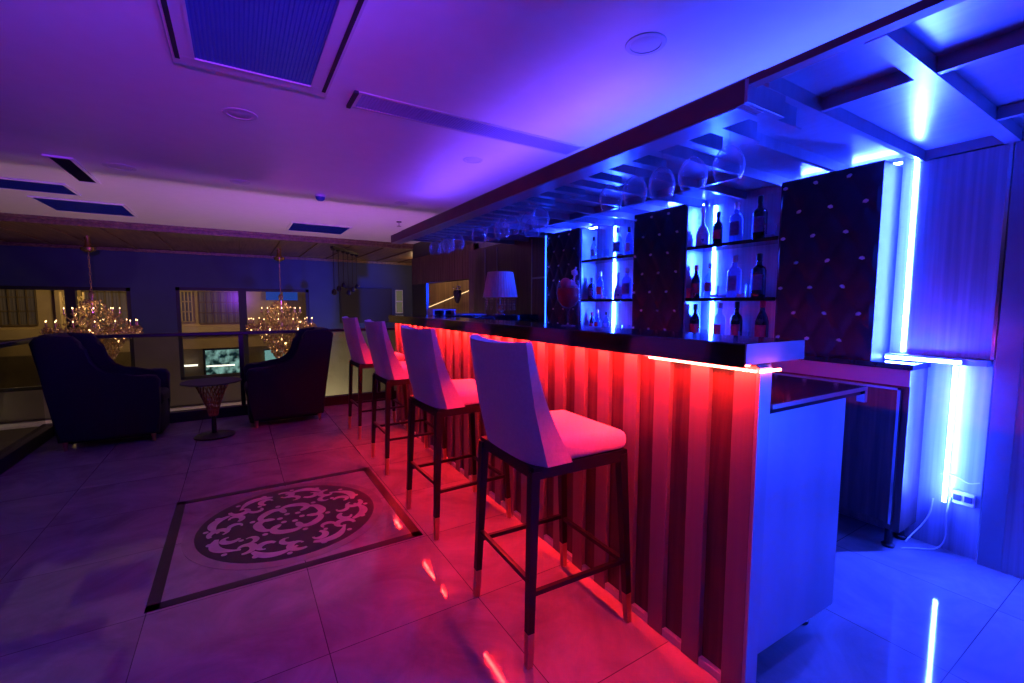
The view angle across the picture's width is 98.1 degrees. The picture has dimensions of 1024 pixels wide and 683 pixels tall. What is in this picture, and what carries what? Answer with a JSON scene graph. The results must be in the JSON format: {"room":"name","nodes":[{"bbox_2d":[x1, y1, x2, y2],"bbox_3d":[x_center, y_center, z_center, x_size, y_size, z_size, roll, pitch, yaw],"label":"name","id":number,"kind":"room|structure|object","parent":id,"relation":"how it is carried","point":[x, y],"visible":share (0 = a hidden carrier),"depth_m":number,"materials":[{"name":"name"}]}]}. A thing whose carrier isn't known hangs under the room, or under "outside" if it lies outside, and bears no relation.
{"room":"entertainment venue","nodes":[
{"label":"entertainment venue","id":0,"kind":"room"},
{"bbox_2d":[0,242,412,450],"bbox_3d":[-6.552,0.792,10.515,12.200,6.000,0.200,-3,6,-32],"label":"wall","id":1,"kind":"structure","parent":0,"point":[152,279],"depth_m":9.75,"materials":[{"name":"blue paint"}]},
{"bbox_2d":[0,285,134,392],"bbox_3d":[-9.271,-0.064,8.716,2.860,2.030,0.130,-3,6,-32],"label":"window","id":2,"kind":"structure","parent":1,"relation":"in","point":[70,293],"depth_m":8.87,"materials":[{"name":"black plastic"}]},
{"bbox_2d":[0,401,246,429],"bbox_3d":[-8.517,1.570,9.186,7.400,0.100,0.100,-3,6,-32],"label":"trim","id":3,"kind":"structure","parent":1,"relation":"attached to","point":[27,424],"depth_m":8.69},
{"bbox_2d":[0,213,413,264],"bbox_3d":[-5.607,-1.900,8.767,12.200,0.140,3.310,-3,6,-32],"label":"trim","id":4,"kind":"structure","parent":1,"relation":"attached to","point":[1,214],"depth_m":8.44,"materials":[{"name":"brown wood"}]},
{"bbox_2d":[175,287,309,379],"bbox_3d":[-6.268,-0.225,10.564,2.680,2.060,0.130,-3,6,-32],"label":"window","id":5,"kind":"structure","parent":1,"relation":"in","point":[242,301],"depth_m":10.38,"materials":[{"name":"black plastic"}]},
{"bbox_2d":[339,288,391,322],"bbox_3d":[-3.883,-0.959,11.864,1.360,0.920,0.066,-3,6,-32],"label":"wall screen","id":6,"kind":"object","parent":1,"relation":"attached to","point":[375,304],"visible":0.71,"depth_m":11.83,"materials":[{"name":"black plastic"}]},
{"bbox_2d":[395,290,402,312],"bbox_3d":[-3.131,-1.106,12.329,0.200,0.640,0.045,-3,6,-32],"label":"window","id":7,"kind":"structure","parent":1,"relation":"in","point":[398,293],"depth_m":12.31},
{"bbox_2d":[0,216,412,262],"bbox_3d":[-5.625,-1.997,8.788,12.200,0.250,3.300,-3,6,-32],"label":"ceiling","id":8,"kind":"structure","parent":0,"point":[12,229],"depth_m":8.16,"materials":[{"name":"paint"}]},
{"bbox_2d":[39,237,143,359],"bbox_3d":[-7.419,-0.629,7.860,1.342,2.392,1.352,-3,6,-32],"label":"chandelier","id":9,"kind":"object","parent":8,"relation":"hanging from","point":[96,328],"visible":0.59,"depth_m":7.81,"materials":[{"name":"gold metal"}]},
{"bbox_2d":[245,249,316,357],"bbox_3d":[-4.895,-0.751,9.414,1.352,2.392,1.342,3,5,30],"label":"chandelier","id":10,"kind":"object","parent":8,"relation":"hanging from","point":[279,351],"visible":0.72,"depth_m":9.28,"materials":[{"name":"gold glass"}]},
{"bbox_2d":[330,246,358,295],"bbox_3d":[-3.400,-1.407,9.097,0.100,0.935,1.221,0,5,3],"label":"pendant","id":11,"kind":"object","parent":8,"relation":"hanging from","point":[339,288],"visible":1,"depth_m":8.98,"materials":[{"name":"black metal"}]},
{"bbox_2d":[412,243,478,314],"bbox_3d":[-1.225,1.203,8.160,0.151,5.600,2.952,-3,6,-32],"label":"pier","id":12,"kind":"object","parent":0,"point":[420,292],"visible":0.14,"depth_m":8.78,"materials":[{"name":"brown wood"}]},
{"bbox_2d":[429,280,468,313],"bbox_3d":[-0.808,0.875,10.307,0.150,5.900,6.200,-3,6,-32],"label":"wall","id":13,"kind":"structure","parent":0,"point":[438,292],"depth_m":11.28,"materials":[{"name":"wood"}]},
{"bbox_2d":[429,290,468,307],"bbox_3d":[-1.486,-1.046,10.815,0.038,0.524,3.200,-3,6,-32],"label":"string light","id":14,"kind":"object","parent":13,"relation":"attached to","point":[468,290],"visible":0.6,"depth_m":11.05,"materials":[{"name":"metal"}]},
{"bbox_2d":[0,0,920,243],"bbox_3d":[-1.632,-1.499,2.341,12.200,0.150,11.900,-3,6,-32],"label":"ceiling","id":15,"kind":"structure","parent":0,"point":[93,83],"depth_m":2.62,"materials":[{"name":"paint"}]},
{"bbox_2d":[0,177,81,195],"bbox_3d":[-5.217,-1.606,4.492,1.160,0.014,0.570,-3,6,-32],"label":"ceiling vent","id":16,"kind":"object","parent":15,"relation":"in","point":[5,183],"visible":1,"depth_m":4.63,"materials":[{"name":"metal"}]},
{"bbox_2d":[41,154,100,183],"bbox_3d":[-4.018,-1.568,4.082,0.190,0.014,0.930,-3,6,-32],"label":"ceiling vent","id":17,"kind":"object","parent":15,"relation":"in","point":[69,166],"visible":1,"depth_m":4.01,"materials":[{"name":"metal"}]},
{"bbox_2d":[27,196,137,216],"bbox_3d":[-5.392,-1.703,5.655,0.850,0.014,0.900,-3,6,-32],"label":"ceiling vent","id":18,"kind":"object","parent":15,"relation":"in","point":[56,204],"visible":1,"depth_m":5.58,"materials":[{"name":"metal"}]},
{"bbox_2d":[222,107,257,120],"bbox_3d":[-1.755,-1.466,2.869,0.200,0.005,0.200,-3,6,-32],"label":"recessed light","id":19,"kind":"object","parent":15,"relation":"in","point":[236,113],"visible":1,"depth_m":2.86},
{"bbox_2d":[227,110,252,118],"bbox_3d":[-1.755,-1.467,2.869,0.148,0.001,0.148,-3,6,-32],"label":"diffuser","id":20,"kind":"object","parent":19,"relation":"attached to","point":[236,114],"depth_m":2.87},
{"bbox_2d":[230,179,249,184],"bbox_3d":[-2.734,-1.601,4.468,0.180,0.005,0.180,-3,6,-32],"label":"recessed light","id":21,"kind":"object","parent":15,"relation":"in","point":[235,181],"visible":1,"depth_m":4.47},
{"bbox_2d":[233,181,246,183],"bbox_3d":[-2.734,-1.603,4.468,0.133,0.001,0.133,-3,6,-32],"label":"diffuser","id":22,"kind":"object","parent":21,"relation":"attached to","point":[236,182],"depth_m":4.48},
{"bbox_2d":[156,0,367,96],"bbox_3d":[-1.078,-1.377,1.904,0.720,0.018,1.200,-3,6,-32],"label":"air conditioner","id":23,"kind":"object","parent":15,"relation":"attached to","point":[300,45],"visible":1,"depth_m":2.02,"materials":[{"name":"plastic"}]},
{"bbox_2d":[185,0,339,84],"bbox_3d":[-1.078,-1.378,1.904,0.529,0.008,1.004,-3,6,-32],"label":"grille","id":24,"kind":"object","parent":23,"relation":"attached to","point":[289,41],"depth_m":2.01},
{"bbox_2d":[286,222,352,234],"bbox_3d":[-3.131,-1.825,7.194,0.880,0.014,0.850,-3,6,-32],"label":"ceiling vent","id":25,"kind":"object","parent":15,"relation":"in","point":[293,226],"visible":1,"depth_m":7.14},
{"bbox_2d":[315,194,324,200],"bbox_3d":[-2.158,-1.613,5.001,0.110,0.067,0.110,-3,6,-32],"label":"smoke detector","id":26,"kind":"object","parent":15,"relation":"attached to","point":[319,197],"visible":1,"depth_m":4.96,"materials":[{"name":"white plastic"}]},
{"bbox_2d":[394,201,408,204],"bbox_3d":[-1.335,-1.673,5.377,0.170,0.005,0.170,-3,6,-32],"label":"recessed light","id":27,"kind":"object","parent":15,"relation":"in","point":[397,202],"visible":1,"depth_m":5.38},
{"bbox_2d":[346,90,584,155],"bbox_3d":[-0.226,-1.474,3.090,1.725,0.016,0.230,-3,6,-32],"label":"ceiling vent","id":28,"kind":"object","parent":15,"relation":"in","point":[359,100],"visible":1,"depth_m":2.99,"materials":[{"name":"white metal"}]},
{"bbox_2d":[463,157,482,163],"bbox_3d":[-0.331,-1.537,3.769,0.170,0.005,0.170,-3,6,-32],"label":"recessed light","id":29,"kind":"object","parent":15,"relation":"in","point":[473,160],"visible":1,"depth_m":3.77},
{"bbox_2d":[466,158,479,162],"bbox_3d":[-0.331,-1.538,3.769,0.126,0.001,0.126,-3,6,-32],"label":"diffuser","id":30,"kind":"object","parent":29,"relation":"attached to","point":[468,160],"depth_m":3.77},
{"bbox_2d":[625,32,666,55],"bbox_3d":[0.628,-1.394,2.087,0.190,0.005,0.190,-3,6,-32],"label":"recessed light","id":31,"kind":"object","parent":15,"relation":"in","point":[647,43],"visible":1,"depth_m":2.08,"materials":[{"name":"plastic"}]},
{"bbox_2d":[630,36,660,52],"bbox_3d":[0.628,-1.395,2.087,0.141,0.001,0.141,-3,6,-32],"label":"diffuser","id":32,"kind":"object","parent":31,"relation":"attached to","point":[639,44],"depth_m":2.09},
{"bbox_3d":[-3.517,-1.563,3.986,0.240,0.005,0.240,-3,6,-32],"label":"recessed light","id":33,"kind":"object","parent":15,"relation":"in","visible":0},
{"bbox_2d":[107,164,131,169],"bbox_3d":[-3.517,-1.564,3.986,0.178,0.001,0.178,-3,6,-32],"label":"diffuser","id":34,"kind":"object","parent":33,"relation":"attached to","point":[113,166],"depth_m":3.97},
{"bbox_2d":[0,399,1023,682],"bbox_3d":[1.049,1.202,2.534,7.660,0.250,9.020,-3,6,-32],"label":"floor","id":35,"kind":"structure","parent":0,"point":[84,528],"depth_m":1.95,"materials":[{"name":"tile"}]},
{"bbox_2d":[0,337,53,474],"bbox_3d":[-2.149,0.753,0.496,0.100,0.965,8.790,-3,6,-32],"label":"glass railing","id":36,"kind":"object","parent":35,"relation":"on","point":[15,452],"visible":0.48,"depth_m":3.72,"materials":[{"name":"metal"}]},
{"bbox_2d":[29,332,170,450],"bbox_3d":[-3.760,0.420,4.147,0.855,1.013,0.551,-2,5,-29],"label":"wingback armchair","id":37,"kind":"object","parent":35,"relation":"on","point":[89,396],"visible":1,"depth_m":3.92,"materials":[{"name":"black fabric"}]},
{"bbox_2d":[160,387,169,403],"bbox_3d":[-3.654,0.541,4.216,0.613,0.125,0.378,-2,5,-29],"label":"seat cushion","id":38,"kind":"object","parent":37,"relation":"on","point":[165,391],"depth_m":4.33,"materials":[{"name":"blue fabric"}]},
{"bbox_2d":[179,377,241,440],"bbox_3d":[-2.893,0.649,4.301,0.500,0.537,0.500,-3,6,-32],"label":"side table","id":39,"kind":"object","parent":35,"relation":"on","point":[215,434],"visible":1,"depth_m":4.26,"materials":[{"name":"black metal"}]},
{"bbox_2d":[195,384,227,416],"bbox_3d":[-2.893,0.557,4.294,0.284,0.323,0.284,-3,6,-32],"label":"wire basket","id":40,"kind":"object","parent":39,"relation":"attached to","point":[211,409],"depth_m":4.26,"materials":[{"name":"gold metal"}]},
{"bbox_2d":[37,327,395,435],"bbox_3d":[-2.554,0.338,5.464,4.650,0.965,0.100,-3,6,-32],"label":"glass railing","id":41,"kind":"object","parent":35,"relation":"on","point":[233,410],"visible":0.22,"depth_m":5.07,"materials":[{"name":"metal"}]},
{"bbox_2d":[144,467,422,612],"bbox_3d":[-1.328,1.057,2.670,1.210,0.003,1.210,-3,6,-32],"label":"medallion","id":42,"kind":"object","parent":35,"relation":"on","point":[285,525],"visible":1,"depth_m":2.52,"materials":[{"name":"stone"}]},
{"bbox_2d":[243,327,332,427],"bbox_3d":[-2.477,0.358,4.937,0.855,1.013,0.551,-3,6,-34],"label":"wingback armchair","id":43,"kind":"object","parent":35,"relation":"on","point":[293,384],"visible":1,"depth_m":4.75,"materials":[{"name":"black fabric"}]},
{"bbox_2d":[244,381,247,395],"bbox_3d":[-2.578,0.488,4.880,0.613,0.125,0.378,-3,6,-34],"label":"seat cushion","id":44,"kind":"object","parent":43,"relation":"on","point":[245,384],"depth_m":4.61,"materials":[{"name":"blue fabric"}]},
{"bbox_2d":[342,316,407,438],"bbox_3d":[-1.387,0.329,4.476,0.546,1.156,0.462,-3,6,-32],"label":"bar stool","id":45,"kind":"object","parent":35,"relation":"on","point":[361,358],"visible":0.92,"depth_m":4.23,"materials":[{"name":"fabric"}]},
{"bbox_2d":[364,319,446,474],"bbox_3d":[-0.875,0.403,3.597,0.546,1.156,0.462,-3,6,-31],"label":"bar stool","id":46,"kind":"object","parent":35,"relation":"on","point":[389,371],"visible":0.84,"depth_m":3.35,"materials":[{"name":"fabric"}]},
{"bbox_2d":[400,325,510,540],"bbox_3d":[-0.356,0.481,2.674,0.546,1.156,0.462,-3,6,-33],"label":"bar stool","id":47,"kind":"object","parent":35,"relation":"on","point":[435,393],"visible":0.93,"depth_m":2.46,"materials":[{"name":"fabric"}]},
{"bbox_2d":[431,314,537,321],"bbox_3d":[-0.360,0.276,5.073,1.240,1.165,0.500,-3,6,-32],"label":"countertop","id":48,"kind":"structure","parent":35,"relation":"on","point":[510,317],"depth_m":4.92,"materials":[{"name":"black stone"}]},
{"bbox_2d":[427,309,455,314],"bbox_3d":[-0.749,-0.313,4.723,0.260,0.065,0.160,-3,6,-32],"label":"tray","id":49,"kind":"object","parent":48,"relation":"on","point":[429,311],"visible":0.94,"depth_m":4.69,"materials":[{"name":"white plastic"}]},
{"bbox_2d":[456,313,486,314],"bbox_3d":[-0.445,-0.297,4.842,0.300,0.016,0.160,-3,6,-32],"label":"mat","id":50,"kind":"object","parent":48,"relation":"on","point":[458,313],"visible":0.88,"depth_m":4.82,"materials":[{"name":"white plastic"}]},
{"bbox_2d":[483,271,517,314],"bbox_3d":[-0.133,-0.547,5.061,0.400,0.478,0.400,-3,6,-32],"label":"table lamp","id":51,"kind":"object","parent":48,"relation":"on","point":[499,284],"visible":1,"depth_m":4.92,"materials":[{"name":"fabric"}]},
{"bbox_2d":[470,334,630,669],"bbox_3d":[0.134,0.554,1.821,0.546,1.156,0.462,-3,5,-29],"label":"bar stool","id":52,"kind":"object","parent":35,"relation":"on","point":[538,442],"visible":1,"depth_m":1.64,"materials":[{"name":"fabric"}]},
{"bbox_2d":[389,315,867,682],"bbox_3d":[0.031,0.426,3.282,0.790,1.165,4.032,-3,6,-30],"label":"bar counter","id":53,"kind":"object","parent":35,"relation":"on","point":[734,465],"depth_m":1.65,"materials":[{"name":"white wood"}]},
{"bbox_2d":[556,267,580,325],"bbox_3d":[0.299,-0.239,2.359,0.128,0.317,0.128,-3,6,-32],"label":"cocktail glass","id":54,"kind":"object","parent":53,"relation":"on","point":[568,295],"visible":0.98,"depth_m":2.32,"materials":[{"name":"red glass"}]},
{"bbox_2d":[389,315,801,367],"bbox_3d":[-0.175,-0.108,3.131,0.325,0.076,4.005,-3,6,-30],"label":"countertop","id":55,"kind":"structure","parent":53,"relation":"on","point":[716,349],"depth_m":1.84,"materials":[{"name":"black stone"}]},
{"bbox_2d":[745,340,804,364],"bbox_3d":[0.837,0.033,1.407,0.325,0.063,0.004,-3,6,-30],"label":"countertop","id":56,"kind":"structure","parent":53,"relation":"on","point":[757,353],"depth_m":1.40,"materials":[{"name":"stone"}]},
{"bbox_2d":[770,375,862,413],"bbox_3d":[0.239,0.080,3.021,0.635,0.030,3.380,-3,6,-30],"label":"countertop","id":57,"kind":"structure","parent":53,"relation":"on","point":[783,388],"depth_m":1.67,"materials":[{"name":"black stone"}]},
{"bbox_2d":[771,355,930,547],"bbox_3d":[1.264,0.486,3.685,0.259,0.985,3.210,-3,6,-32],"label":"cabinet","id":58,"kind":"object","parent":35,"relation":"on","point":[883,436],"depth_m":2.37,"materials":[{"name":"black wood"}]},
{"bbox_2d":[802,355,930,370],"bbox_3d":[1.267,0.011,3.647,0.255,0.030,3.210,-3,6,-32],"label":"countertop","id":59,"kind":"structure","parent":58,"relation":"on","point":[882,363],"depth_m":2.36,"materials":[{"name":"black stone"}]},
{"bbox_2d":[905,498,933,541],"bbox_3d":[2.175,0.953,2.380,0.132,0.243,0.024,0,5,2],"label":"power cable","id":60,"kind":"object","parent":35,"relation":"on","point":[926,518],"visible":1,"depth_m":2.38,"materials":[{"name":"white plastic"}]},
{"bbox_2d":[901,497,950,549],"bbox_3d":[2.161,0.950,2.319,0.218,0.289,0.020,1,5,8],"label":"power cable","id":61,"kind":"object","parent":35,"relation":"on","point":[942,543],"visible":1,"depth_m":2.31,"materials":[{"name":"white plastic"}]},
{"bbox_2d":[412,145,1001,559],"bbox_3d":[1.155,-0.342,4.196,0.150,2.550,11.950,-3,6,-32],"label":"wall","id":62,"kind":"structure","parent":0,"point":[973,384],"depth_m":2.34,"materials":[{"name":"paint"}]},
{"bbox_2d":[412,243,475,284],"bbox_3d":[-1.259,-1.331,7.983,0.150,0.520,2.850,-3,6,-32],"label":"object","id":63,"kind":"structure","parent":62,"relation":"attached to","point":[450,265],"depth_m":7.75,"materials":[{"name":"brown wood"}]},
{"bbox_2d":[453,286,461,302],"bbox_3d":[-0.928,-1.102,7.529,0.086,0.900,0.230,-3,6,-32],"label":"heart ornament","id":64,"kind":"object","parent":62,"relation":"hanging from","point":[457,293],"visible":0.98,"depth_m":7.51,"materials":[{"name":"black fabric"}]},
{"bbox_2d":[469,233,552,322],"bbox_3d":[-0.043,-0.249,5.880,0.123,2.080,2.150,-3,6,-32],"label":"cladding","id":65,"kind":"object","parent":62,"relation":"attached to","point":[526,260],"visible":0.31,"depth_m":5.58,"materials":[{"name":"brown wood"}]},
{"bbox_2d":[545,228,595,324],"bbox_3d":[0.610,-0.614,4.664,0.255,1.043,0.555,-3,6,-32],"label":"wall panel","id":66,"kind":"object","parent":62,"relation":"attached to","point":[564,247],"depth_m":4.58,"materials":[{"name":"leather"}]},
{"bbox_2d":[580,222,633,328],"bbox_3d":[0.953,-0.568,4.140,0.221,1.040,0.696,-3,6,-32],"label":"shelf","id":67,"kind":"object","parent":62,"relation":"attached to","point":[619,311],"visible":0.63,"depth_m":4.32,"materials":[{"name":"metal"}]},
{"bbox_2d":[588,278,594,298],"bbox_3d":[0.780,-0.520,4.367,0.066,0.212,0.066,-2,5,-20],"label":"liquor bottle","id":68,"kind":"object","parent":67,"relation":"on","point":[591,287],"visible":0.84,"depth_m":4.34,"materials":[{"name":"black glass"}]},
{"bbox_2d":[589,312,594,325],"bbox_3d":[0.792,-0.196,4.402,0.052,0.193,0.052,-4,6,-42],"label":"liquor bottle","id":69,"kind":"object","parent":67,"relation":"on","point":[591,322],"visible":0.68,"depth_m":4.38,"materials":[{"name":"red glass"}]},
{"bbox_2d":[596,272,601,293],"bbox_3d":[0.850,-0.539,4.279,0.073,0.264,0.072,-3,6,-33],"label":"liquor bottle","id":70,"kind":"object","parent":67,"relation":"on","point":[598,289],"visible":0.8,"depth_m":4.25,"materials":[{"name":"clear glass"}]},
{"bbox_2d":[613,227,619,251],"bbox_3d":[0.967,-0.907,4.073,0.085,0.272,0.084,-4,7,-44],"label":"liquor bottle","id":71,"kind":"object","parent":67,"relation":"on","point":[615,244],"visible":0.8,"depth_m":4.04,"materials":[{"name":"clear glass"}]},
{"bbox_2d":[613,272,621,298],"bbox_3d":[0.974,-0.511,4.081,0.082,0.242,0.082,-2,5,-26],"label":"liquor bottle","id":72,"kind":"object","parent":67,"relation":"on","point":[617,290],"visible":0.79,"depth_m":4.06,"materials":[{"name":"clear glass"}]},
{"bbox_2d":[622,268,631,293],"bbox_3d":[1.023,-0.516,3.963,0.085,0.272,0.084,-4,6,-42],"label":"liquor bottle","id":73,"kind":"object","parent":67,"relation":"on","point":[625,286],"visible":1,"depth_m":3.93,"materials":[{"name":"clear glass"}]},
{"bbox_2d":[625,227,630,251],"bbox_3d":[1.038,-0.887,3.941,0.069,0.255,0.068,-2,5,-23],"label":"liquor bottle","id":74,"kind":"object","parent":67,"relation":"on","point":[627,245],"visible":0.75,"depth_m":3.92,"materials":[{"name":"clear glass"}]},
{"bbox_2d":[632,204,701,331],"bbox_3d":[1.255,-0.526,3.623,0.255,1.043,0.500,-3,6,-32],"label":"wall panel","id":75,"kind":"object","parent":62,"relation":"attached to","point":[659,235],"visible":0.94,"depth_m":3.52,"materials":[{"name":"leather"}]},
{"bbox_2d":[391,0,1023,244],"bbox_3d":[0.974,-0.973,2.732,1.640,0.150,6.150,-3,6,-32],"label":"canopy","id":76,"kind":"object","parent":62,"relation":"attached to","point":[924,80],"visible":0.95,"depth_m":1.91,"materials":[{"name":"paint"}]},
{"bbox_2d":[648,150,674,197],"bbox_3d":[0.680,-0.774,2.013,0.118,0.235,0.118,-3,6,-32],"label":"hanging wine glass","id":77,"kind":"object","parent":76,"relation":"hanging from","point":[663,150],"visible":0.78,"depth_m":2.01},
{"bbox_2d":[648,166,674,196],"bbox_3d":[0.680,-0.726,2.017,0.118,0.132,0.118,-3,6,-32],"label":"bowl","id":78,"kind":"object","parent":77,"relation":"attached to","point":[661,166],"depth_m":2.01,"materials":[{"name":"clear glass"}]},
{"bbox_2d":[678,156,707,189],"bbox_3d":[0.765,-0.763,1.876,0.118,0.235,0.118,-3,6,-32],"label":"hanging wine glass","id":79,"kind":"object","parent":76,"relation":"hanging from","point":[692,156],"visible":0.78,"depth_m":1.87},
{"bbox_2d":[712,146,745,182],"bbox_3d":[0.850,-0.751,1.738,0.118,0.235,0.118,-3,6,-32],"label":"hanging wine glass","id":80,"kind":"object","parent":76,"relation":"hanging from","point":[725,146],"visible":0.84,"depth_m":1.74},
{"bbox_2d":[683,186,781,337],"bbox_3d":[1.581,-0.482,3.127,0.221,1.040,0.686,-3,6,-32],"label":"shelf","id":81,"kind":"object","parent":62,"relation":"attached to","point":[720,255],"visible":0.63,"depth_m":3.22,"materials":[{"name":"metal"}]},
{"bbox_2d":[686,288,693,297],"bbox_3d":[1.342,-0.366,3.357,0.032,0.076,0.047,-3,6,-32],"label":"box","id":82,"kind":"object","parent":81,"relation":"on","point":[689,291],"visible":0.96,"depth_m":3.34,"materials":[{"name":"red paper"}]},
{"bbox_2d":[689,304,699,332],"bbox_3d":[1.396,-0.149,3.389,0.075,0.272,0.074,-4,7,-43],"label":"liquor bottle","id":83,"kind":"object","parent":81,"relation":"on","point":[695,318],"visible":0.73,"depth_m":3.36,"materials":[{"name":"black glass"}]},
{"bbox_2d":[691,265,700,297],"bbox_3d":[1.393,-0.452,3.361,0.067,0.247,0.066,-4,7,-44],"label":"liquor bottle","id":84,"kind":"object","parent":81,"relation":"on","point":[696,281],"visible":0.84,"depth_m":3.34,"materials":[{"name":"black glass"}]},
{"bbox_2d":[695,207,708,245],"bbox_3d":[1.420,-0.850,3.302,0.098,0.289,0.098,-1,5,-15],"label":"liquor bottle","id":85,"kind":"object","parent":81,"relation":"on","point":[703,231],"visible":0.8,"depth_m":3.28,"materials":[{"name":"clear glass"}]},
{"bbox_2d":[704,263,714,291],"bbox_3d":[1.466,-0.452,3.300,0.071,0.256,0.070,-3,6,-30],"label":"liquor bottle","id":86,"kind":"object","parent":81,"relation":"on","point":[706,284],"visible":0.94,"depth_m":3.28,"materials":[{"name":"clear glass"}]},
{"bbox_2d":[712,212,722,243],"bbox_3d":[1.492,-0.818,3.220,0.066,0.239,0.065,-3,6,-35],"label":"liquor bottle","id":87,"kind":"object","parent":81,"relation":"on","point":[718,226],"visible":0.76,"depth_m":3.20,"materials":[{"name":"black glass"}]},
{"bbox_2d":[713,302,725,333],"bbox_3d":[1.501,-0.140,3.212,0.078,0.284,0.078,-1,5,-15],"label":"liquor bottle","id":88,"kind":"object","parent":81,"relation":"on","point":[716,327],"visible":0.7,"depth_m":3.19,"materials":[{"name":"clear glass"}]},
{"bbox_2d":[726,255,741,293],"bbox_3d":[1.558,-0.455,3.115,0.092,0.294,0.091,-1,5,-17],"label":"liquor bottle","id":89,"kind":"object","parent":81,"relation":"on","point":[731,280],"visible":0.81,"depth_m":3.09,"materials":[{"name":"clear glass"}]},
{"bbox_2d":[729,302,742,335],"bbox_3d":[1.582,-0.136,3.133,0.080,0.289,0.079,-3,6,-33],"label":"liquor bottle","id":90,"kind":"object","parent":81,"relation":"on","point":[736,321],"visible":0.73,"depth_m":3.11,"materials":[{"name":"black glass"}]},
{"bbox_2d":[729,202,742,236],"bbox_3d":[1.552,-0.822,3.074,0.085,0.272,0.084,-2,5,-23],"label":"liquor bottle","id":91,"kind":"object","parent":81,"relation":"on","point":[733,226],"visible":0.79,"depth_m":3.05,"materials":[{"name":"clear glass"}]},
{"bbox_2d":[750,253,766,296],"bbox_3d":[1.642,-0.439,2.956,0.090,0.288,0.089,-2,5,-26],"label":"liquor bottle","id":92,"kind":"object","parent":81,"relation":"on","point":[759,272],"visible":0.86,"depth_m":2.93,"materials":[{"name":"black glass"}]},
{"bbox_2d":[752,195,767,238],"bbox_3d":[1.642,-0.818,2.942,0.089,0.286,0.088,-2,5,-27],"label":"liquor bottle","id":93,"kind":"object","parent":81,"relation":"on","point":[760,215],"visible":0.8,"depth_m":2.91,"materials":[{"name":"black glass"}]},
{"bbox_2d":[754,301,768,336],"bbox_3d":[1.660,-0.126,2.953,0.082,0.300,0.081,-3,6,-33],"label":"liquor bottle","id":94,"kind":"object","parent":81,"relation":"on","point":[761,329],"visible":0.66,"depth_m":2.93,"materials":[{"name":"black glass"}]},
{"bbox_2d":[774,160,902,360],"bbox_3d":[1.883,-0.440,2.610,0.255,1.043,0.510,-3,6,-32],"label":"wall panel","id":95,"kind":"object","parent":62,"relation":"attached to","point":[838,233],"visible":0.97,"depth_m":2.47,"materials":[{"name":"leather"}]},
{"bbox_2d":[884,353,991,366],"bbox_3d":[2.189,0.094,2.311,0.098,0.030,0.405,-3,6,-32],"label":"wall ledge","id":96,"kind":"object","parent":62,"relation":"attached to","point":[966,362],"depth_m":2.27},
{"bbox_2d":[942,366,957,501],"bbox_3d":[2.238,0.477,2.271,0.012,0.705,0.014,-3,6,-32],"label":"led strip","id":97,"kind":"object","parent":62,"relation":"attached to","point":[955,368],"visible":1,"depth_m":2.27,"materials":[{"name":"white plastic"}]},
{"bbox_2d":[901,143,1013,359],"bbox_3d":[2.237,-0.437,2.250,0.037,1.030,0.353,-3,6,-32],"label":"wall panel","id":98,"kind":"object","parent":62,"relation":"attached to","point":[963,199],"depth_m":2.23,"materials":[{"name":"wood"}]},
{"bbox_2d":[941,473,979,484],"bbox_3d":[2.289,0.705,2.272,0.007,0.026,0.147,-3,6,-31],"label":"power cable","id":99,"kind":"object","parent":62,"relation":"attached to","point":[941,473],"visible":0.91,"depth_m":2.26,"materials":[{"name":"white plastic"}]},
{"bbox_2d":[950,489,975,507],"bbox_3d":[2.299,0.801,2.266,0.016,0.070,0.090,-3,6,-32],"label":"power socket","id":100,"kind":"object","parent":62,"relation":"attached to","point":[958,497],"visible":1,"depth_m":2.26,"materials":[{"name":"white plastic"}]},
{"bbox_2d":[975,143,1015,561],"bbox_3d":[2.336,0.093,2.145,0.022,2.030,0.010,-3,6,-32],"label":"trim","id":101,"kind":"structure","parent":62,"relation":"attached to","point":[1014,143],"depth_m":2.14,"materials":[{"name":"silver metal"}]},
{"bbox_2d":[977,141,1023,578],"bbox_3d":[2.800,0.158,1.383,0.036,2.030,1.780,-3,6,-32],"label":"wall panel","id":102,"kind":"object","parent":62,"relation":"attached to","point":[1001,537],"visible":1,"depth_m":2.10,"materials":[{"name":"paint"}]},
{"label":"outside","id":103,"kind":"structure","parent":0,"visible":0},
{"bbox_3d":[-10.283,5.266,13.301,28.000,0.200,7.600,-3,6,-32],"label":"street","id":104,"kind":"object","parent":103,"visible":0},
{"bbox_2d":[0,289,305,387],"bbox_3d":[-12.280,0.157,16.141,24.000,11.500,0.950,-3,6,-32],"label":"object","id":105,"kind":"structure","parent":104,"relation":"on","point":[23,313],"depth_m":15.20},
{"bbox_2d":[184,364,234,366],"bbox_3d":[-11.087,0.870,16.169,1.700,0.120,0.060,-3,6,-32],"label":"strip light","id":106,"kind":"object","parent":105,"relation":"attached to","point":[193,364],"visible":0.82,"depth_m":16.24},
{"bbox_2d":[203,347,239,374],"bbox_3d":[-10.746,0.810,16.546,1.220,1.140,0.130,-3,6,-32],"label":"shop window","id":107,"kind":"structure","parent":105,"relation":"attached to","point":[211,356],"depth_m":16.47,"materials":[{"name":"teal glass"}]},
{"bbox_2d":[263,349,284,360],"bbox_3d":[-9.310,0.575,17.421,0.740,0.570,0.080,-3,6,-32],"label":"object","id":108,"kind":"object","parent":105,"relation":"attached to","point":[268,355],"visible":0.31,"depth_m":17.28,"materials":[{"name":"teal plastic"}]},
{"bbox_2d":[266,292,297,299],"bbox_3d":[-8.986,-1.901,17.347,1.200,0.580,0.070,-3,6,-32],"label":"window","id":109,"kind":"structure","parent":105,"relation":"attached to","point":[269,295],"depth_m":17.37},
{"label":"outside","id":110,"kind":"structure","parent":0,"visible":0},
{"bbox_2d":[59,292,86,329],"bbox_3d":[-12.604,1.077,12.922,0.520,5.000,0.060,-3,6,-32],"label":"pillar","id":111,"kind":"structure","parent":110,"point":[60,293],"depth_m":12.65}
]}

